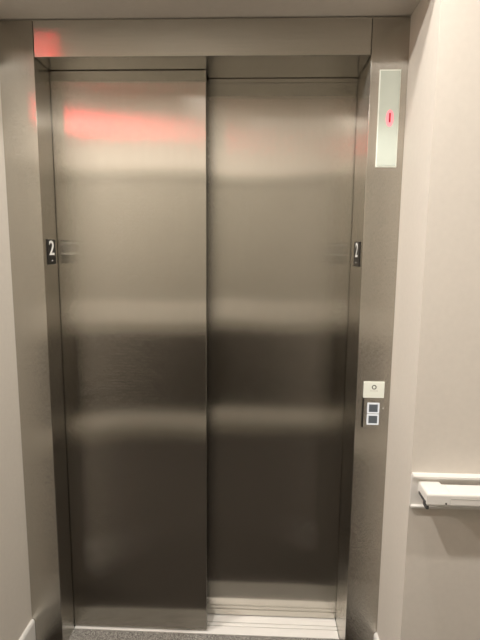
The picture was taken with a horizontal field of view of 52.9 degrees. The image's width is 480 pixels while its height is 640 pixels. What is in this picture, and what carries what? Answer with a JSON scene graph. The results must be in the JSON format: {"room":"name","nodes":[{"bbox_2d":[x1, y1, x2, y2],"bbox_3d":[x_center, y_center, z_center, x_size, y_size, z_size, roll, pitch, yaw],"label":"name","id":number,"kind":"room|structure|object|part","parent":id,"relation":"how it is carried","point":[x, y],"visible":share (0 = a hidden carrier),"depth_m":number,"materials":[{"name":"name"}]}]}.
{"room":"elevator lobby","nodes":[
{"label":"elevator lobby","id":0,"kind":"room"},
{"bbox_2d":[0,90,31,639],"bbox_3d":[-0.855,-0.106,1.650,0.150,2.770,0.512,1,8,2],"label":"wall","id":1,"kind":"structure","parent":0,"point":[15,595],"depth_m":1.65,"materials":[{"name":"beige paint"}]},
{"bbox_2d":[46,239,55,264],"bbox_3d":[-0.658,-0.238,1.689,0.006,0.086,0.065,1,8,2],"label":"number sign","id":2,"kind":"object","parent":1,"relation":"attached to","point":[51,251],"visible":1,"depth_m":1.68,"materials":[{"name":"grey plastic"}]},
{"bbox_2d":[49,69,206,629],"bbox_3d":[-0.408,0.171,1.815,0.568,2.163,0.036,1,8,2],"label":"elevator door","id":3,"kind":"structure","parent":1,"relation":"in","point":[129,145],"depth_m":1.78,"materials":[{"name":"metal"}]},
{"bbox_2d":[0,17,410,639],"bbox_3d":[-0.130,0.152,1.769,1.298,2.238,0.206,1,8,2],"label":"door frame","id":4,"kind":"structure","parent":1,"relation":"attached to","point":[306,49],"depth_m":1.62,"materials":[{"name":"metal"}]},
{"bbox_2d":[74,614,338,638],"bbox_3d":[-0.136,1.261,2.011,1.065,0.034,0.150,1,8,2],"label":"door sill","id":5,"kind":"structure","parent":1,"relation":"attached to","point":[221,624],"depth_m":1.96,"materials":[{"name":"metal"}]},
{"bbox_2d":[69,629,338,639],"bbox_3d":[-0.142,1.305,1.887,1.067,0.082,0.107,1,8,2],"label":"floor","id":6,"kind":"structure","parent":0,"point":[77,634],"depth_m":1.92,"materials":[{"name":"carpet"}]},
{"bbox_2d":[0,0,420,20],"bbox_3d":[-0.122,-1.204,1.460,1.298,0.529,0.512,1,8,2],"label":"ceiling","id":7,"kind":"structure","parent":0,"point":[32,10],"depth_m":1.45,"materials":[{"name":"paint"}]},
{"bbox_2d":[377,0,479,639],"bbox_3d":[0.592,-0.085,1.594,0.150,2.770,0.512,1,8,2],"label":"wall","id":8,"kind":"structure","parent":0,"point":[438,261],"depth_m":1.38,"materials":[{"name":"beige paint"}]},
{"bbox_2d":[206,71,358,617],"bbox_3d":[0.139,0.167,1.884,0.598,2.165,0.036,1,8,2],"label":"elevator door","id":9,"kind":"structure","parent":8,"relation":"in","point":[280,157],"depth_m":1.85,"materials":[{"name":"metal"}]},
{"bbox_2d":[353,242,360,266],"bbox_3d":[0.403,-0.228,1.671,0.006,0.084,0.095,1,8,2],"label":"number sign","id":10,"kind":"object","parent":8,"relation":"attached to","point":[357,245],"visible":1,"depth_m":1.66,"materials":[{"name":"grey plastic"}]},
{"bbox_2d":[362,398,383,427],"bbox_3d":[0.457,0.319,1.661,0.072,0.104,0.010,1,8,2],"label":"panel","id":11,"kind":"object","parent":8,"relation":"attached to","point":[372,408],"visible":1,"depth_m":1.66,"materials":[{"name":"metal"}]},
{"bbox_2d":[363,381,384,397],"bbox_3d":[0.458,0.239,1.650,0.070,0.056,0.005,1,8,2],"label":"switch plate","id":12,"kind":"object","parent":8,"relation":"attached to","point":[371,389],"visible":1,"depth_m":1.65,"materials":[{"name":"grey plastic"}]},
{"bbox_2d":[375,69,400,167],"bbox_3d":[0.467,-0.633,1.522,0.066,0.294,0.007,1,8,2],"label":"indicator","id":13,"kind":"object","parent":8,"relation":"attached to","point":[389,79],"visible":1,"depth_m":1.52,"materials":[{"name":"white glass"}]},
{"bbox_2d":[450,269,479,639],"bbox_3d":[2.061,-0.045,1.413,2.801,2.770,0.262,1,8,2],"label":"wall","id":14,"kind":"structure","parent":0,"point":[465,621],"depth_m":1.44,"materials":[{"name":"beige paint"}]},
{"bbox_2d":[373,632,378,639],"bbox_3d":[1.968,1.259,1.601,2.963,0.132,0.272,1,8,2],"label":"baseboard","id":15,"kind":"structure","parent":14,"relation":"attached to","point":[376,637],"depth_m":1.77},
{"bbox_2d":[409,472,479,509],"bbox_3d":[1.964,0.526,1.325,2.930,0.105,0.085,1,8,2],"label":"handrail","id":16,"kind":"object","parent":14,"relation":"attached to","point":[427,490],"visible":1,"depth_m":1.39,"materials":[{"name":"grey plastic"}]},
{"bbox_3d":[1.992,0.516,1.313,2.815,0.038,0.062,1,8,2],"label":"rail","id":17,"kind":"part","parent":16,"relation":"part of","materials":[{"name":"white plastic"}]},
{"bbox_3d":[-2.334,-0.109,1.584,2.801,2.770,0.262,1,8,2],"label":"wall","id":18,"kind":"structure","parent":0,"visible":0},
{"bbox_2d":[19,619,35,639],"bbox_3d":[-2.265,1.198,1.764,2.963,0.132,0.272,1,8,2],"label":"baseboard","id":19,"kind":"structure","parent":18,"relation":"attached to","point":[29,633],"depth_m":1.80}
]}

